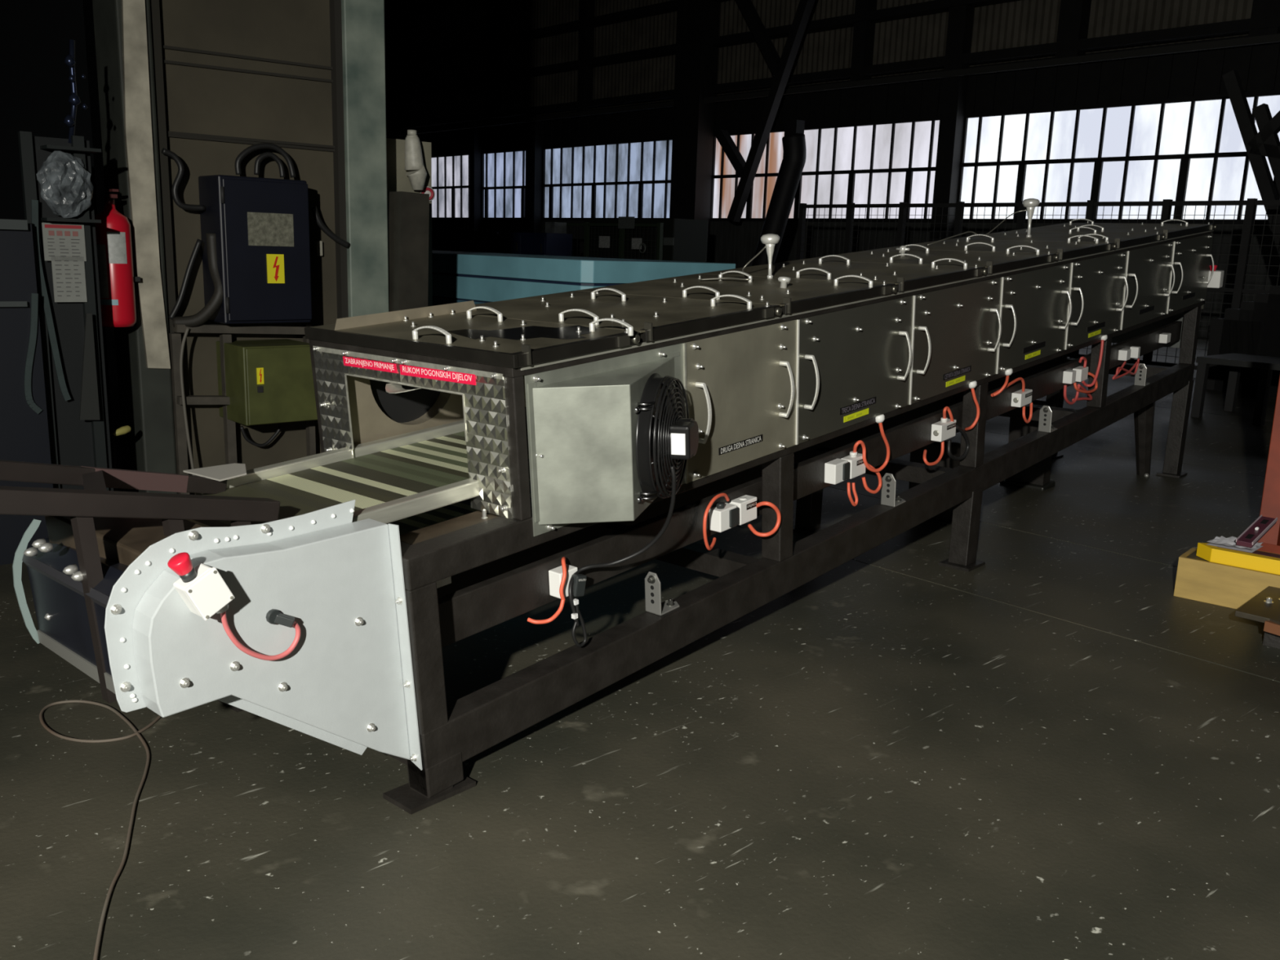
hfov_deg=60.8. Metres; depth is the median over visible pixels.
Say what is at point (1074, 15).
trim
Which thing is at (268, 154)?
cable
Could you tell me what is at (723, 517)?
junction box
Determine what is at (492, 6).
trim
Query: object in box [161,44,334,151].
trim
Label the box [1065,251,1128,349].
cover
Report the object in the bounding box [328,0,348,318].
trim
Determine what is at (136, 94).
guard
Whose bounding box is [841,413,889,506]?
junction box
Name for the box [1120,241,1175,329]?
cover
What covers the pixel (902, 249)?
valve
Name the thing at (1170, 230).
cover
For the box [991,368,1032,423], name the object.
junction box
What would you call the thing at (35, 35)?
wall
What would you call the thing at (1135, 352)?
junction box
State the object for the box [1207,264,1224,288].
box
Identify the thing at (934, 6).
trim
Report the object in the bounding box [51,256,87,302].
paper notice
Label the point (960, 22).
column
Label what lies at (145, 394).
steel column
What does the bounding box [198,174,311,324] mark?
electrical box
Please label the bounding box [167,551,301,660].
button
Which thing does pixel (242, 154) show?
cable
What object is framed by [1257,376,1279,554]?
post
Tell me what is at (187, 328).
cable
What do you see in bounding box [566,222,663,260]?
wire cage
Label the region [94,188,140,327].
fire extinguisher
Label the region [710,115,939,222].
window
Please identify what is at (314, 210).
cable
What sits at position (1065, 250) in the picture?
cover
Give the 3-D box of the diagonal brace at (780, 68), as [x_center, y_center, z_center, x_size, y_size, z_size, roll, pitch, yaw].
[2.822,-8.646,24.694,0.220,5.460,2.815,-9,16,-41]
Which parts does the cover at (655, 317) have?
handle, handle, handle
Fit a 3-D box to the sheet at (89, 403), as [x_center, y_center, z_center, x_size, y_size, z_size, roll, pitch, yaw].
[-2.185,-0.444,4.299,0.073,0.423,0.010,-9,16,-41]
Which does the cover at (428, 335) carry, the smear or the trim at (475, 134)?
the smear
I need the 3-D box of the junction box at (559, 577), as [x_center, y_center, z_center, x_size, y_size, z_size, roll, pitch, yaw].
[-0.214,0.284,2.813,0.071,0.164,0.148,13,16,42]
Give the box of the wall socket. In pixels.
[313,240,322,256]
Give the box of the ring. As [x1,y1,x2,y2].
[420,186,435,201]
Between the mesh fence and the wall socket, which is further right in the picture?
the mesh fence
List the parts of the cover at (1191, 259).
handle, handle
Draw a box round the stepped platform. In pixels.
[1205,286,1279,396]
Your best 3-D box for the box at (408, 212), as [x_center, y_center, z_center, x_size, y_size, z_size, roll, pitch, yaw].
[-1.198,-0.697,5.591,0.210,1.508,0.120,-9,16,-41]
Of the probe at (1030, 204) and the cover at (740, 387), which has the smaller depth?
the cover at (740, 387)
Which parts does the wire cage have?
post, fence rail, post, post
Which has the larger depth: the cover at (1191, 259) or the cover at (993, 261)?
the cover at (1191, 259)
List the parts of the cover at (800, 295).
handle, handle, plug knob, handle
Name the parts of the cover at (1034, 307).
handle, handle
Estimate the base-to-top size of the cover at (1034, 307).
0.458 m
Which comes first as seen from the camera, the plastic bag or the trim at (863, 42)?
the plastic bag
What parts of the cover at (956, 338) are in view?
handle, handle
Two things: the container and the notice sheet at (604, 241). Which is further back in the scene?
the notice sheet at (604, 241)
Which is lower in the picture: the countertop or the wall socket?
the countertop
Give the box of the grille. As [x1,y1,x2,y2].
[648,375,688,498]
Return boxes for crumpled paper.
[1206,536,1262,552]
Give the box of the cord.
[39,699,161,959]
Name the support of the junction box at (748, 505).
attached to the oven
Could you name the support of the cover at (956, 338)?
attached to the oven
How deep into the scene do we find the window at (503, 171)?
36.02 m
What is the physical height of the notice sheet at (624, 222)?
0.218 m
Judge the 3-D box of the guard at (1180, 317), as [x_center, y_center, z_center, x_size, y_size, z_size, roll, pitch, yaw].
[3.150,-1.175,6.914,0.720,0.735,0.204,12,16,40]
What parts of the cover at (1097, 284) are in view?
handle, handle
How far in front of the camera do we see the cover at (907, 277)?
4.18 m
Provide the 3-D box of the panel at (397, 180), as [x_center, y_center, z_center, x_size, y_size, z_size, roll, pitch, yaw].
[-1.283,-0.907,5.895,0.339,1.787,0.050,-9,16,-41]
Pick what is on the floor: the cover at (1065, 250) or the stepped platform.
the stepped platform
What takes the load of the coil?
hanging from the wire cage
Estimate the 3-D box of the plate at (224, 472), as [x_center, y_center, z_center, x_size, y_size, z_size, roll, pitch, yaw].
[-1.044,-0.024,2.736,0.164,0.016,0.124,11,15,36]
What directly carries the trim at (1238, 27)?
attached to the wall at (1020, 23)
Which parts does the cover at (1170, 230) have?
handle, handle, handle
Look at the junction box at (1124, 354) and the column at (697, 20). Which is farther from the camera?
the column at (697, 20)
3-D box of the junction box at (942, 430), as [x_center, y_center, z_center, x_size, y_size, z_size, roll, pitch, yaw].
[1.239,-0.231,4.359,0.341,0.338,0.105,-5,14,-30]
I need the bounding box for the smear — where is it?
[446,324,591,339]
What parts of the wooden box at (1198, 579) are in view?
panel, lid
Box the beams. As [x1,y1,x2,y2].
[0,459,279,703]
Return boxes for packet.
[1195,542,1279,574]
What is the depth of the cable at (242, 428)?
5.18 m
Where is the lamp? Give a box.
[110,425,131,491]
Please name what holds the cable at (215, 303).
attached to the electrical box at (260, 226)
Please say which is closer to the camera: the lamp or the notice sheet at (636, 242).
the lamp
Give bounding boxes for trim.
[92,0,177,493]
[149,0,177,333]
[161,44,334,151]
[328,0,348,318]
[384,0,472,23]
[385,0,728,68]
[385,0,1017,99]
[386,14,1279,132]
[386,33,1279,137]
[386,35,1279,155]
[389,0,406,139]
[469,121,481,231]
[484,0,499,122]
[524,115,542,232]
[577,0,595,111]
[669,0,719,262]
[849,0,876,81]
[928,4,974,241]
[1054,0,1091,58]
[1248,0,1279,36]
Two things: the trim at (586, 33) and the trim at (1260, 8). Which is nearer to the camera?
the trim at (1260, 8)
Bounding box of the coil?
[639,243,646,253]
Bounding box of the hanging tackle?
[63,39,87,143]
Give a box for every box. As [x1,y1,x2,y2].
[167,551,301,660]
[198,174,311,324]
[216,338,317,426]
[387,191,429,311]
[527,556,586,624]
[545,222,566,233]
[702,493,739,550]
[728,494,781,537]
[824,458,849,484]
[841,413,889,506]
[922,380,979,466]
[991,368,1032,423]
[1062,369,1079,404]
[1071,334,1107,400]
[1111,348,1138,379]
[1115,346,1140,374]
[1158,333,1170,343]
[1173,547,1279,608]
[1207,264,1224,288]
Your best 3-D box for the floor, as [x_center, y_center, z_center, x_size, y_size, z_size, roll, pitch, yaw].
[-8.564,-3.659,22.247,26.592,0.100,58.993,-9,16,-41]
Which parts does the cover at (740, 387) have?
handle, handle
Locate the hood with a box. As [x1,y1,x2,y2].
[527,351,679,524]
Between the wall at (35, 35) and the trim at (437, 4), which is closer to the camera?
the wall at (35, 35)
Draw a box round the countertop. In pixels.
[1195,353,1279,370]
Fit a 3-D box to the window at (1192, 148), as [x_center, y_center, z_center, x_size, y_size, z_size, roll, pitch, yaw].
[9.561,-5.968,20.486,0.092,2.240,8.154,-9,16,-41]
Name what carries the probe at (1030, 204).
attached to the cover at (1065, 250)
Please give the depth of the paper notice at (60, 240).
4.20 m
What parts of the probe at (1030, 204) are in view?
stem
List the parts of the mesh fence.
post, post, post, post, post, post, post, post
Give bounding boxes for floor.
[0,326,1279,959]
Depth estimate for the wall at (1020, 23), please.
29.88 m
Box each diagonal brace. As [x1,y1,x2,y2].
[715,0,815,222]
[1222,70,1279,254]
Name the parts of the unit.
flange plate, motor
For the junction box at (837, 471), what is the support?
attached to the oven
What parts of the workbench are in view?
leg, leg, leg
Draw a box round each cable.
[161,147,204,210]
[168,239,202,319]
[172,232,222,327]
[179,327,195,475]
[235,142,296,177]
[240,426,281,447]
[253,151,284,177]
[310,205,349,248]
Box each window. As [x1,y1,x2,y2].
[431,152,469,219]
[481,147,525,220]
[542,136,672,220]
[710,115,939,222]
[956,89,1279,224]
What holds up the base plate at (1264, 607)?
on the floor
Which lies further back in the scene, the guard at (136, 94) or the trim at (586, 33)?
the trim at (586, 33)
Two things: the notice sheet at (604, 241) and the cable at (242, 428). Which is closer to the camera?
the cable at (242, 428)
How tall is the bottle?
0.299 m
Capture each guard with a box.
[121,0,170,368]
[1111,311,1184,347]
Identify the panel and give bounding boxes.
[159,0,337,494]
[386,137,432,306]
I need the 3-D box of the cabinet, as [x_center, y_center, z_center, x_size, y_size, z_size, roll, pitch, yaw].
[-2.438,-0.311,4.081,0.382,1.302,0.080,-9,16,-41]
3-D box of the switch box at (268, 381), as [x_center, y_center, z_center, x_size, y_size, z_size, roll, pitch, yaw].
[-1.726,-0.460,5.071,0.348,0.354,0.346,-9,16,-41]
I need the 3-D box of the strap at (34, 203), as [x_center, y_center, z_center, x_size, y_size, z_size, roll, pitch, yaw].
[-2.274,-0.684,4.208,0.091,0.767,0.008,-9,16,-41]
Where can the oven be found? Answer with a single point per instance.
(409, 536)
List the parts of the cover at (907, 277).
handle, handle, handle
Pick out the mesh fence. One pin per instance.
(1251, 204)
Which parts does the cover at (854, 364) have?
handle, handle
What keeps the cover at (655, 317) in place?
on the oven
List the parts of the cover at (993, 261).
handle, handle, handle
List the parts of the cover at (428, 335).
handle, handle, handle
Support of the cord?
on the floor
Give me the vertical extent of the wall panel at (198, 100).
6.000 m
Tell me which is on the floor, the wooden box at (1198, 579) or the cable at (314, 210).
the wooden box at (1198, 579)
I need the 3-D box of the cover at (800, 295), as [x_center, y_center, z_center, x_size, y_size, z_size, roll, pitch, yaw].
[0.333,-0.664,3.768,0.885,0.116,0.682,12,16,40]
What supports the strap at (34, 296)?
hanging from the cabinet
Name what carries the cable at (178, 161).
attached to the electrical box at (260, 226)
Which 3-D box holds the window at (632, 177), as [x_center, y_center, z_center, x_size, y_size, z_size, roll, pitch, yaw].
[-0.887,-8.765,32.018,0.091,2.240,6.597,-9,16,-41]
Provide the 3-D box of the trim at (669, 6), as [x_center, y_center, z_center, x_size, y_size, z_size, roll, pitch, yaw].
[1.383,-12.470,28.437,0.353,0.180,44.000,-9,16,-41]
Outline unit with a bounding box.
[524,342,698,647]
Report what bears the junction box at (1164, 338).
attached to the oven
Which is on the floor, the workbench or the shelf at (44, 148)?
the workbench
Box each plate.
[182,462,246,481]
[1235,586,1279,648]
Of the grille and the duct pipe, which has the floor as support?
the duct pipe
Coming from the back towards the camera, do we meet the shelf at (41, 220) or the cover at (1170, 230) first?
the cover at (1170, 230)
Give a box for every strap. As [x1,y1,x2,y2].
[24,293,42,413]
[31,200,71,400]
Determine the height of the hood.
0.396 m
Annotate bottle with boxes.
[404,129,426,190]
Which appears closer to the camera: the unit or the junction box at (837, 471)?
the unit
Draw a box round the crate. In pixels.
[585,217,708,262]
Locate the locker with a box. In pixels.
[17,131,113,490]
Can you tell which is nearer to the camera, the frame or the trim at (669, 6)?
the frame
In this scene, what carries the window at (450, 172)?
in the wall at (730, 242)
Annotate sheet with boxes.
[79,313,99,420]
[599,235,609,248]
[617,216,635,228]
[631,238,641,248]
[662,237,674,245]
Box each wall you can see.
[0,0,112,485]
[82,0,105,213]
[383,0,1253,132]
[431,219,1279,337]
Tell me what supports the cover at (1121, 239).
on the oven
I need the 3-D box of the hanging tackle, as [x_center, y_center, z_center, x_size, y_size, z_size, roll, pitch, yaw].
[-2.157,-1.478,4.154,0.089,0.381,0.052,-9,16,-41]
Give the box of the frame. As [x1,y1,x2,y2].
[168,324,315,494]
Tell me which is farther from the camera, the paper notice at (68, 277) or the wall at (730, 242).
the wall at (730, 242)
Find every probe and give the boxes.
[699,233,779,280]
[927,198,1039,245]
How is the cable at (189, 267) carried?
attached to the wall at (35, 35)
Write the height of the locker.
1.624 m
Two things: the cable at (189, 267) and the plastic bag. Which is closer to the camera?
the plastic bag
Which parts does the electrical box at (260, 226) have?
plate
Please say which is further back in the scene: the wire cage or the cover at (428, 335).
the wire cage
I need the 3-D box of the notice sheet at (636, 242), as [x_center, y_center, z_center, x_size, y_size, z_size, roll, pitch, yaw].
[-0.061,-4.419,20.391,0.014,0.202,0.275,-9,16,-41]
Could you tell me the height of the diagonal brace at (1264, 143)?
3.738 m
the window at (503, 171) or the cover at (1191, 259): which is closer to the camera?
the cover at (1191, 259)
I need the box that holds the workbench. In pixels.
[1190,353,1279,426]
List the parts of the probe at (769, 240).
stem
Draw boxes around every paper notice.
[41,222,86,261]
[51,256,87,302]
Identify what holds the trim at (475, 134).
attached to the wall at (730, 242)
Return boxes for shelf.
[39,217,101,222]
[40,144,101,153]
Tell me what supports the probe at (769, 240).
attached to the cover at (800, 295)
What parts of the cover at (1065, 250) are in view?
handle, handle, handle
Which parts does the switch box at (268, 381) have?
lid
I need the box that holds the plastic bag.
[35,150,93,218]
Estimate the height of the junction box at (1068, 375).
0.168 m
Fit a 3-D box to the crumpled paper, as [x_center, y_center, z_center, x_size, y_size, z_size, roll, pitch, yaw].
[2.327,0.246,4.263,0.167,0.020,0.153,12,16,40]
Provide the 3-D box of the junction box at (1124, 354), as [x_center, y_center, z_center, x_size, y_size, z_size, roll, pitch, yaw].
[2.606,-0.628,5.870,0.045,0.154,0.341,12,16,40]
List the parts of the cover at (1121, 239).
handle, handle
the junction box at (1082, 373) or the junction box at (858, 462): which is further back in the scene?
the junction box at (1082, 373)
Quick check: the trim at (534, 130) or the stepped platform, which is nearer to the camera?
the stepped platform
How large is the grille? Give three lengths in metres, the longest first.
0.313 x 0.312 x 0.046 m
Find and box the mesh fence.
[795,198,1279,369]
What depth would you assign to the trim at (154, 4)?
4.71 m
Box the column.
[341,0,388,317]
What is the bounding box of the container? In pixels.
[431,249,735,306]
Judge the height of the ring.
0.080 m
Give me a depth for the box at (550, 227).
21.73 m
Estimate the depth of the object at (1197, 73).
23.14 m
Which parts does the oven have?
foot plate, tunnel post, plate trim, guide rail, plate trim, plate trim, plate, post, foot plate, guide rail, catch plate, plate trim, tunnel post, bracket plate, angle bracket, rail, post, rail, rail, leg, foot plate, bracket plate, angle bracket, foot plate, leg, post, angle bracket, leg, foot plate, post, angle bracket, support leg, foot plate, leg, post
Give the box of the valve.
[896,245,909,256]
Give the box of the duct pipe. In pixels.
[751,120,806,266]
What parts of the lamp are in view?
lamp shade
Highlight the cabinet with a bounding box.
[0,218,53,564]
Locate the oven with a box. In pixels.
[12,229,1213,814]
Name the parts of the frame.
cross rail, cross rail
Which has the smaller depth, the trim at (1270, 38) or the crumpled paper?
the crumpled paper
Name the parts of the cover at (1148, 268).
handle, handle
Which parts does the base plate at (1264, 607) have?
plate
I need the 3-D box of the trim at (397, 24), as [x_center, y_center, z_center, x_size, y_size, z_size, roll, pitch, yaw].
[-8.840,-14.373,39.889,0.300,13.500,0.588,-9,16,-41]
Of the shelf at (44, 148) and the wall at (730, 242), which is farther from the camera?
the wall at (730, 242)
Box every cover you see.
[304,306,639,368]
[456,288,782,342]
[577,270,897,314]
[682,320,796,484]
[702,254,987,292]
[795,295,913,444]
[802,244,1058,274]
[880,234,1116,260]
[909,276,1002,404]
[951,226,1165,248]
[995,262,1071,373]
[1010,218,1217,239]
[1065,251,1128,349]
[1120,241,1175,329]
[1167,233,1213,313]
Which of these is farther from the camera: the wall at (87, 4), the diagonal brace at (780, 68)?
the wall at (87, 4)

